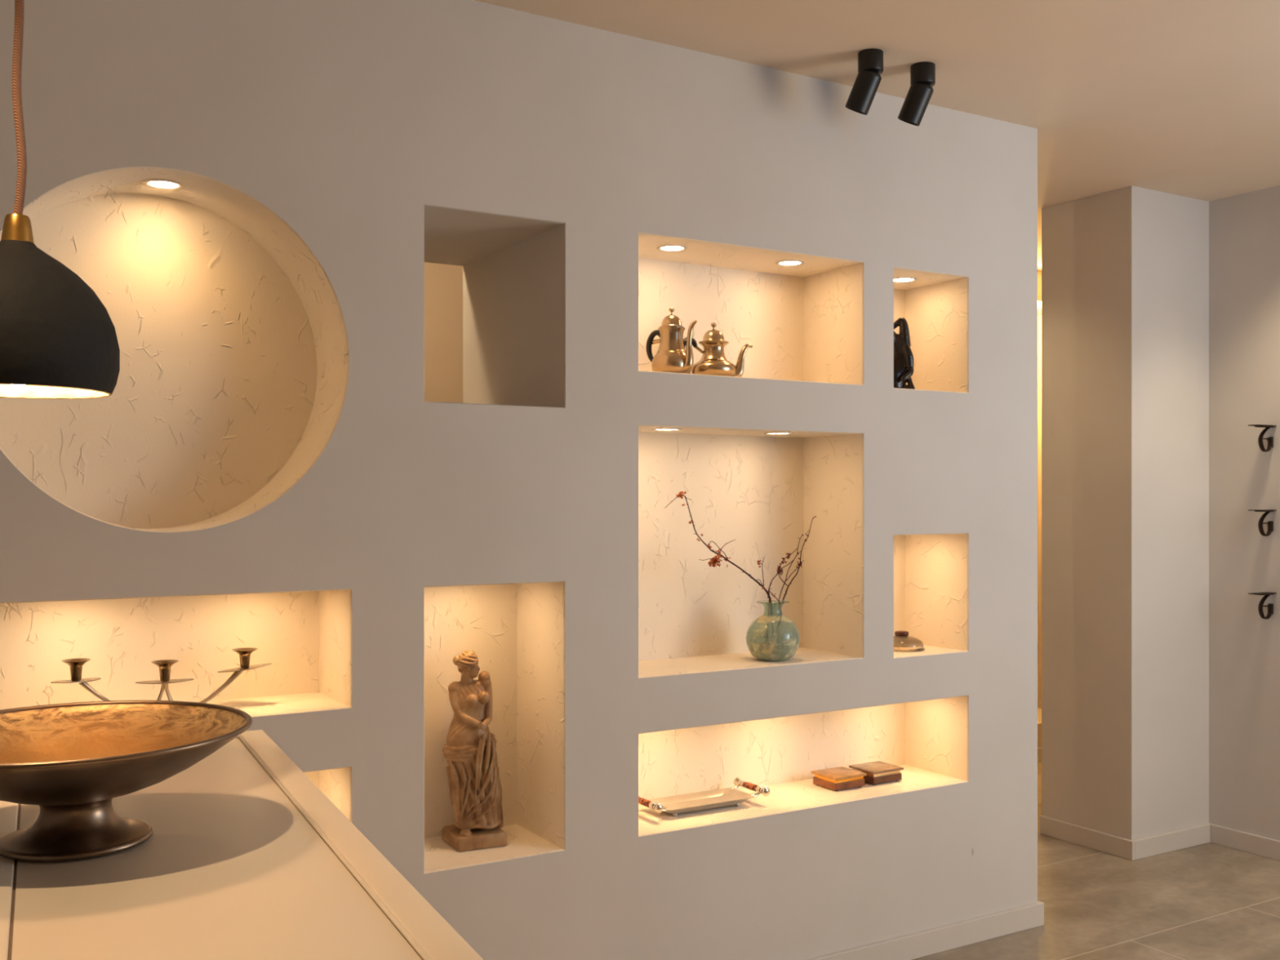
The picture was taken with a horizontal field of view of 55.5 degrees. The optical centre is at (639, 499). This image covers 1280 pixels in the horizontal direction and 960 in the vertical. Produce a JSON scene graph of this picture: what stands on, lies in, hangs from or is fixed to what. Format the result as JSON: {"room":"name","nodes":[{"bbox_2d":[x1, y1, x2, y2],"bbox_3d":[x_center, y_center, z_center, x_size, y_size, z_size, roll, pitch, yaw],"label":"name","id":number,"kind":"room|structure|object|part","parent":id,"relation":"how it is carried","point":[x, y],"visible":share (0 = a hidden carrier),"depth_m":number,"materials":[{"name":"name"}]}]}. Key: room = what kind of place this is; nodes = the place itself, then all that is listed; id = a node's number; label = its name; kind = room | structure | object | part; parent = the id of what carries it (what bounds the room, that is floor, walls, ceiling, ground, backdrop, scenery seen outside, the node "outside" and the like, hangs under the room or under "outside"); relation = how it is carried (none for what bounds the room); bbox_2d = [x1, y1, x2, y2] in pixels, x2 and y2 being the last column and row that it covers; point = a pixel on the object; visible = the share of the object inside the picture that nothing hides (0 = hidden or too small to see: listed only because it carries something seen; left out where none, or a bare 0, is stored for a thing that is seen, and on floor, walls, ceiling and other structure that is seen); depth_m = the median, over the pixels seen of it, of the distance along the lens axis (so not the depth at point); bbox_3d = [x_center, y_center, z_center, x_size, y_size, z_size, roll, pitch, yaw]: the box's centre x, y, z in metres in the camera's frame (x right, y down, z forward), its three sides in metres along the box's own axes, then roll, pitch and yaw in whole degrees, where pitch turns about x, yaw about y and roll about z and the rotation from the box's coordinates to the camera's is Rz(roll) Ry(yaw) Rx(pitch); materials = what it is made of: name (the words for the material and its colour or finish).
{"room":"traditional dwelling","nodes":[
{"label":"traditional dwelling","id":0,"kind":"room"},
{"bbox_2d":[0,0,1037,959],"bbox_3d":[-0.843,0.090,3.071,4.600,2.600,0.660,0,0,-31],"label":"wall","id":1,"kind":"structure","parent":0,"point":[267,466],"depth_m":3.13,"materials":[{"name":"paint"}]},
{"bbox_2d":[50,647,271,702],"bbox_3d":[-1.049,0.411,2.689,0.474,0.138,0.084,0,0,-39],"label":"candle holder","id":2,"kind":"object","parent":1,"relation":"on","point":[76,664],"visible":0.77,"depth_m":2.67,"materials":[{"name":"metal"}]},
{"bbox_3d":[-1.198,0.385,2.584,0.050,0.008,0.120,0,0,31],"label":"drip plate","id":3,"kind":"part","parent":2,"relation":"part of","materials":[{"name":"metal"}]},
{"bbox_2d":[61,657,90,680],"bbox_3d":[-1.198,0.363,2.584,0.057,0.044,0.057,0,0,-31],"label":"candle cup","id":4,"kind":"object","parent":2,"relation":"on","point":[76,664],"depth_m":2.58,"materials":[{"name":"gold metal"}]},
{"bbox_3d":[-1.123,0.431,2.630,0.165,0.095,0.024,0,0,-31],"label":"arm","id":5,"kind":"part","parent":2,"relation":"part of","materials":[{"name":"metal"}]},
{"bbox_3d":[-1.045,0.401,2.675,0.119,0.004,0.051,0,0,-31],"label":"drip plate","id":6,"kind":"part","parent":2,"relation":"part of","materials":[{"name":"metal"}]},
{"bbox_2d":[151,659,178,681],"bbox_3d":[-1.045,0.378,2.675,0.057,0.044,0.057,0,0,-31],"label":"candle cup","id":7,"kind":"object","parent":2,"relation":"on","point":[164,665],"depth_m":2.67,"materials":[{"name":"gold metal"}]},
{"bbox_3d":[-1.046,0.439,2.678,0.071,0.076,0.015,0,0,-39],"label":"arm","id":8,"kind":"part","parent":2,"relation":"part of","materials":[{"name":"metal"}]},
{"bbox_3d":[-0.979,0.434,2.745,0.023,0.090,0.176,0,0,43],"label":"arm","id":9,"kind":"part","parent":2,"relation":"part of","materials":[{"name":"metal"}]},
{"bbox_3d":[-0.914,0.390,2.812,0.116,0.016,0.055,0,0,-31],"label":"drip plate","id":10,"kind":"part","parent":2,"relation":"part of","materials":[{"name":"metal"}]},
{"bbox_2d":[231,647,257,668],"bbox_3d":[-0.914,0.368,2.812,0.057,0.044,0.057,0,0,-31],"label":"candle cup","id":11,"kind":"object","parent":2,"relation":"on","point":[244,653],"depth_m":2.80,"materials":[{"name":"gold metal"}]},
{"bbox_2d":[142,178,183,190],"bbox_3d":[-1.059,-0.699,2.703,0.087,0.003,0.087,0,0,-31],"label":"recessed light","id":12,"kind":"object","parent":1,"relation":"in","point":[159,184],"visible":1,"depth_m":2.70,"materials":[{"name":"paint"}]},
{"bbox_2d":[441,650,506,851],"bbox_3d":[-0.428,0.638,3.135,0.156,0.497,0.136,0,0,-27],"label":"figurine","id":13,"kind":"object","parent":1,"relation":"on","point":[475,789],"visible":1,"depth_m":3.10,"materials":[{"name":"stone"}]},
{"bbox_2d":[650,427,682,431],"bbox_3d":[0.073,-0.192,3.341,0.087,0.003,0.087,0,0,-31],"label":"recessed light","id":14,"kind":"object","parent":1,"relation":"in","point":[657,428],"visible":1,"depth_m":3.33,"materials":[{"name":"paint"}]},
{"bbox_2d":[645,307,697,373],"bbox_3d":[0.087,-0.436,3.393,0.114,0.194,0.146,0,0,-14],"label":"coffee pot","id":15,"kind":"object","parent":1,"relation":"on","point":[671,356],"visible":0.91,"depth_m":3.36,"materials":[{"name":"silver metal"}]},
{"bbox_3d":[0.042,-0.427,3.429,0.061,0.100,0.018,0,0,39],"label":"handle","id":16,"kind":"part","parent":15,"relation":"part of","materials":[{"name":"black plastic"}]},
{"bbox_3d":[0.049,-0.444,3.422,0.041,0.013,0.011,0,0,39],"label":"handle mount","id":17,"kind":"part","parent":15,"relation":"part of","materials":[{"name":"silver metal"}]},
{"bbox_3d":[0.088,-0.523,3.391,0.016,0.018,0.016,0,0,39],"label":"knob","id":18,"kind":"part","parent":15,"relation":"part of","materials":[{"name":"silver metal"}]},
{"bbox_3d":[0.088,-0.496,3.391,0.069,0.037,0.069,0,0,39],"label":"lid","id":19,"kind":"part","parent":15,"relation":"part of","materials":[{"name":"silver metal"}]},
{"bbox_3d":[0.133,-0.418,3.354,0.058,0.148,0.036,0,0,39],"label":"spout","id":20,"kind":"part","parent":15,"relation":"part of","materials":[{"name":"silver metal"}]},
{"bbox_2d":[656,244,687,252],"bbox_3d":[0.089,-0.697,3.380,0.087,0.003,0.087,0,0,-31],"label":"recessed light","id":21,"kind":"object","parent":1,"relation":"in","point":[670,248],"visible":1,"depth_m":3.38,"materials":[{"name":"paint"}]},
{"bbox_2d":[638,777,769,816],"bbox_3d":[0.171,0.857,3.476,0.391,0.053,0.158,0,0,-31],"label":"serving tray","id":22,"kind":"object","parent":1,"relation":"on","point":[673,805],"visible":0.88,"depth_m":3.50,"materials":[{"name":"grey metal"}]},
{"bbox_3d":[0.050,0.844,3.324,0.027,0.027,0.022,0,0,-31],"label":"knob","id":23,"kind":"part","parent":22,"relation":"part of","materials":[{"name":"silver metal"}]},
{"bbox_3d":[0.171,0.865,3.476,0.306,0.020,0.130,0,0,-31],"label":"dish","id":24,"kind":"part","parent":22,"relation":"part of","materials":[{"name":"grey metal"}]},
{"bbox_3d":[0.292,0.844,3.628,0.027,0.027,0.022,0,0,-31],"label":"knob","id":25,"kind":"part","parent":22,"relation":"part of","materials":[{"name":"silver metal"}]},
{"bbox_3d":[0.362,0.844,3.511,0.027,0.027,0.022,0,0,-31],"label":"knob","id":26,"kind":"part","parent":22,"relation":"part of","materials":[{"name":"silver metal"}]},
{"bbox_2d":[683,322,752,377],"bbox_3d":[0.214,-0.423,3.497,0.186,0.169,0.131,0,0,-40],"label":"coffee pot","id":27,"kind":"object","parent":1,"relation":"on","point":[713,362],"visible":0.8,"depth_m":3.46,"materials":[{"name":"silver metal"}]},
{"bbox_3d":[0.136,-0.407,3.485,0.059,0.116,0.020,0,0,-7],"label":"handle","id":28,"kind":"part","parent":27,"relation":"part of","materials":[{"name":"black plastic"}]},
{"bbox_3d":[0.169,-0.430,3.489,0.028,0.024,0.008,0,0,-7],"label":"handle mount","id":29,"kind":"part","parent":27,"relation":"part of","materials":[{"name":"silver metal"}]},
{"bbox_3d":[0.212,-0.468,3.494,0.070,0.038,0.070,0,0,-7],"label":"lid","id":30,"kind":"part","parent":27,"relation":"part of","materials":[{"name":"silver metal"}]},
{"bbox_3d":[0.212,-0.497,3.494,0.016,0.021,0.016,0,0,-7],"label":"knob","id":31,"kind":"part","parent":27,"relation":"part of","materials":[{"name":"silver metal"}]},
{"bbox_3d":[0.289,-0.393,3.503,0.073,0.110,0.036,0,0,-7],"label":"spout","id":32,"kind":"part","parent":27,"relation":"part of","materials":[{"name":"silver metal"}]},
{"bbox_2d":[746,600,799,661],"bbox_3d":[0.388,0.382,3.542,0.159,0.168,0.157,0,0,-31],"label":"glass vase","id":33,"kind":"object","parent":1,"relation":"on","point":[766,640],"visible":0.99,"depth_m":3.49,"materials":[{"name":"green glass"}]},
{"bbox_2d":[664,491,771,603],"bbox_3d":[0.238,0.216,3.473,0.353,0.478,0.050,0,0,-21],"label":"branch","id":34,"kind":"object","parent":33,"relation":"in","point":[713,561],"visible":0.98,"depth_m":3.46,"materials":[{"name":"orange plant"}]},
{"bbox_2d":[768,589,782,625],"bbox_3d":[0.386,0.358,3.506,0.022,0.194,0.108,0,0,-21],"label":"twig","id":35,"kind":"object","parent":33,"relation":"in","point":[769,591],"visible":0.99,"depth_m":3.50,"materials":[{"name":"red plant"}]},
{"bbox_2d":[767,548,797,602],"bbox_3d":[0.420,0.300,3.583,0.133,0.309,0.024,0,0,-42],"label":"branch","id":36,"kind":"object","parent":33,"relation":"in","point":[780,571],"visible":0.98,"depth_m":3.58,"materials":[{"name":"red plant"}]},
{"bbox_2d":[778,534,803,601],"bbox_3d":[0.433,0.280,3.584,0.030,0.350,0.135,0,0,42],"label":"branch","id":37,"kind":"object","parent":33,"relation":"in","point":[791,562],"visible":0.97,"depth_m":3.59,"materials":[{"name":"red plant"}]},
{"bbox_2d":[777,515,816,601],"bbox_3d":[0.450,0.253,3.569,0.161,0.405,0.019,0,0,-28],"label":"branch","id":38,"kind":"object","parent":33,"relation":"in","point":[801,562],"visible":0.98,"depth_m":3.57,"materials":[{"name":"red plant"}]},
{"bbox_2d":[763,431,793,434],"bbox_3d":[0.404,-0.192,3.539,0.087,0.003,0.087,0,0,-31],"label":"recessed light","id":39,"kind":"object","parent":1,"relation":"in","point":[770,433],"visible":1,"depth_m":3.51,"materials":[{"name":"paint"}]},
{"bbox_2d":[775,259,804,266],"bbox_3d":[0.443,-0.697,3.592,0.087,0.003,0.087,0,0,-31],"label":"recessed light","id":40,"kind":"object","parent":1,"relation":"in","point":[788,262],"visible":1,"depth_m":3.59,"materials":[{"name":"paint"}]},
{"bbox_2d":[811,766,866,791],"bbox_3d":[0.612,0.862,3.744,0.126,0.043,0.115,0,0,-31],"label":"trinket box","id":41,"kind":"object","parent":1,"relation":"on","point":[836,779],"visible":1,"depth_m":3.71,"materials":[{"name":"brown wood"}]},
{"bbox_3d":[0.612,0.844,3.744,0.126,0.007,0.115,0,0,-31],"label":"lid","id":42,"kind":"part","parent":41,"relation":"part of","materials":[{"name":"brown wood"}]},
{"bbox_2d":[848,760,903,785],"bbox_3d":[0.743,0.862,3.825,0.126,0.043,0.115,0,0,-31],"label":"trinket box","id":43,"kind":"object","parent":1,"relation":"on","point":[877,772],"visible":0.87,"depth_m":3.79,"materials":[{"name":"brown wood"}]},
{"bbox_3d":[0.743,0.844,3.825,0.126,0.007,0.115,0,0,-31],"label":"lid","id":44,"kind":"part","parent":43,"relation":"part of","materials":[{"name":"brown wood"}]},
{"bbox_2d":[893,317,915,389],"bbox_3d":[0.785,-0.448,3.836,0.162,0.249,0.085,0,0,12],"label":"figure sculpture","id":45,"kind":"object","parent":1,"relation":"on","point":[904,363],"visible":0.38,"depth_m":3.80,"materials":[{"name":"black metal"}]},
{"bbox_2d":[893,276,917,282],"bbox_3d":[0.834,-0.694,3.850,0.087,0.003,0.087,0,0,-31],"label":"recessed light","id":46,"kind":"object","parent":1,"relation":"in","point":[904,279],"visible":0.87,"depth_m":3.84,"materials":[{"name":"paint"}]},
{"bbox_2d":[893,630,924,652],"bbox_3d":[0.828,0.446,3.847,0.144,0.060,0.144,0,0,-31],"label":"glass dish","id":47,"kind":"object","parent":1,"relation":"on","point":[903,642],"visible":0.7,"depth_m":3.79,"materials":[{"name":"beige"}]},
{"bbox_3d":[0.828,0.424,3.847,0.044,0.016,0.044,0,0,-31],"label":"knob","id":48,"kind":"part","parent":47,"relation":"part of","materials":[{"name":"orange glass"}]},
{"bbox_3d":[0.828,0.450,3.847,0.136,0.037,0.136,0,0,-31],"label":"domed lid","id":49,"kind":"part","parent":47,"relation":"part of","materials":[{"name":"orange glass"}]},
{"bbox_2d":[806,900,1044,959],"bbox_3d":[-0.833,1.353,3.068,4.615,0.074,0.675,0,0,-31],"label":"baseboard","id":50,"kind":"structure","parent":1,"relation":"attached to","point":[918,944],"depth_m":3.75,"materials":[{"name":"paint"}]},
{"bbox_2d":[424,262,1041,747],"bbox_3d":[-0.580,0.090,5.060,7.100,2.600,0.400,0,0,-31],"label":"wall","id":51,"kind":"structure","parent":0,"point":[443,283],"depth_m":4.73,"materials":[{"name":"paint"}]},
{"bbox_2d":[1037,746,1041,762],"bbox_3d":[-0.473,1.353,4.882,7.100,0.074,0.015,0,0,-31],"label":"baseboard","id":52,"kind":"structure","parent":51,"relation":"attached to","point":[1039,749],"depth_m":6.43,"materials":[{"name":"paint"}]},
{"bbox_2d":[474,0,1279,271],"bbox_3d":[1.042,-1.250,2.360,7.300,0.080,6.900,0,0,-31],"label":"ceiling","id":53,"kind":"structure","parent":0,"point":[1177,97],"depth_m":3.34,"materials":[{"name":"paint"}]},
{"bbox_2d":[0,0,119,399],"bbox_3d":[-0.725,-0.667,1.420,0.218,1.084,0.218,0,0,-31],"label":"pendant lamp","id":54,"kind":"object","parent":53,"relation":"hanging from","point":[59,340],"visible":1,"depth_m":1.37,"materials":[{"name":"black metal"}]},
{"bbox_3d":[-0.727,-0.760,1.420,0.021,0.861,0.010,0,0,-15],"label":"cord","id":55,"kind":"part","parent":54,"relation":"part of","materials":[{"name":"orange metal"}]},
{"bbox_3d":[-0.725,-0.214,1.420,0.218,0.176,0.218,0,0,-31],"label":"lamp shade","id":56,"kind":"part","parent":54,"relation":"part of","materials":[{"name":"black metal"}]},
{"bbox_2d":[844,48,883,115],"bbox_3d":[0.610,-1.129,3.308,0.106,0.162,0.068,0,0,36],"label":"ceiling spotlight","id":57,"kind":"object","parent":53,"relation":"attached to","point":[870,61],"visible":1,"depth_m":3.28,"materials":[{"name":"black metal"}]},
{"bbox_2d":[897,61,935,126],"bbox_3d":[0.774,-1.129,3.407,0.106,0.162,0.068,0,0,36],"label":"ceiling spotlight","id":58,"kind":"object","parent":53,"relation":"attached to","point":[922,74],"visible":1,"depth_m":3.38,"materials":[{"name":"black metal"}]},
{"bbox_2d":[912,761,1279,959],"bbox_3d":[1.042,1.430,2.360,7.300,0.080,6.900,0,0,-31],"label":"floor","id":59,"kind":"structure","parent":0,"point":[1210,900],"depth_m":4.12,"materials":[{"name":"tile"}]},
{"bbox_2d":[0,729,483,959],"bbox_3d":[-0.354,0.889,1.030,0.400,1.001,2.100,0,0,-26],"label":"table","id":60,"kind":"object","parent":59,"relation":"on","point":[245,857],"depth_m":1.23,"materials":[{"name":"paint"}]},
{"bbox_2d":[0,700,252,862],"bbox_3d":[-0.643,0.325,1.386,0.383,0.129,0.383,0,0,-31],"label":"pedestal bowl","id":61,"kind":"object","parent":60,"relation":"on","point":[68,760],"visible":1,"depth_m":1.37,"materials":[{"name":"brown metal"}]},
{"bbox_2d":[1041,186,1208,839],"bbox_3d":[2.478,0.090,5.296,1.615,2.600,0.435,0,0,-31],"label":"wall column","id":62,"kind":"structure","parent":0,"point":[1125,271],"depth_m":4.84,"materials":[{"name":"paint"}]},
{"bbox_2d":[1039,815,1212,860],"bbox_3d":[1.991,1.353,4.995,0.500,0.074,0.450,0,0,-31],"label":"baseboard","id":63,"kind":"structure","parent":62,"relation":"attached to","point":[1136,849],"depth_m":4.82,"materials":[{"name":"paint"}]},
{"bbox_2d":[1208,185,1279,840],"bbox_3d":[3.629,0.090,2.870,0.120,2.600,4.910,0,0,-31],"label":"wall","id":64,"kind":"structure","parent":0,"point":[1244,228],"depth_m":4.82,"materials":[{"name":"paint"}]},
{"bbox_2d":[1210,823,1279,860],"bbox_3d":[3.575,1.353,2.829,0.015,0.074,4.895,0,0,-31],"label":"baseboard","id":65,"kind":"structure","parent":64,"relation":"attached to","point":[1261,846],"depth_m":4.79,"materials":[{"name":"paint"}]},
{"bbox_2d":[1248,591,1276,618],"bbox_3d":[2.397,0.412,4.685,0.122,0.103,0.040,0,0,-31],"label":"bracket","id":66,"kind":"object","parent":64,"relation":"attached to","point":[1270,606],"visible":1,"depth_m":4.69,"materials":[{"name":"metal"}]},
{"bbox_3d":[2.397,0.363,4.685,0.122,0.004,0.040,0,0,-31],"label":"plate","id":67,"kind":"part","parent":66,"relation":"part of","materials":[{"name":"metal"}]},
{"bbox_2d":[1248,509,1276,536],"bbox_3d":[2.397,0.092,4.685,0.122,0.103,0.040,0,0,-31],"label":"bracket","id":68,"kind":"object","parent":64,"relation":"attached to","point":[1270,523],"visible":1,"depth_m":4.69,"materials":[{"name":"metal"}]},
{"bbox_3d":[2.397,0.043,4.685,0.122,0.004,0.040,0,0,-31],"label":"plate","id":69,"kind":"part","parent":68,"relation":"part of","materials":[{"name":"metal"}]},
{"bbox_2d":[1248,424,1276,452],"bbox_3d":[2.397,-0.234,4.685,0.122,0.103,0.040,0,0,-31],"label":"bracket","id":70,"kind":"object","parent":64,"relation":"attached to","point":[1270,439],"visible":1,"depth_m":4.69,"materials":[{"name":"metal"}]},
{"bbox_3d":[2.397,-0.283,4.685,0.122,0.004,0.040,0,0,-31],"label":"plate","id":71,"kind":"part","parent":70,"relation":"part of","materials":[{"name":"metal"}]}
]}

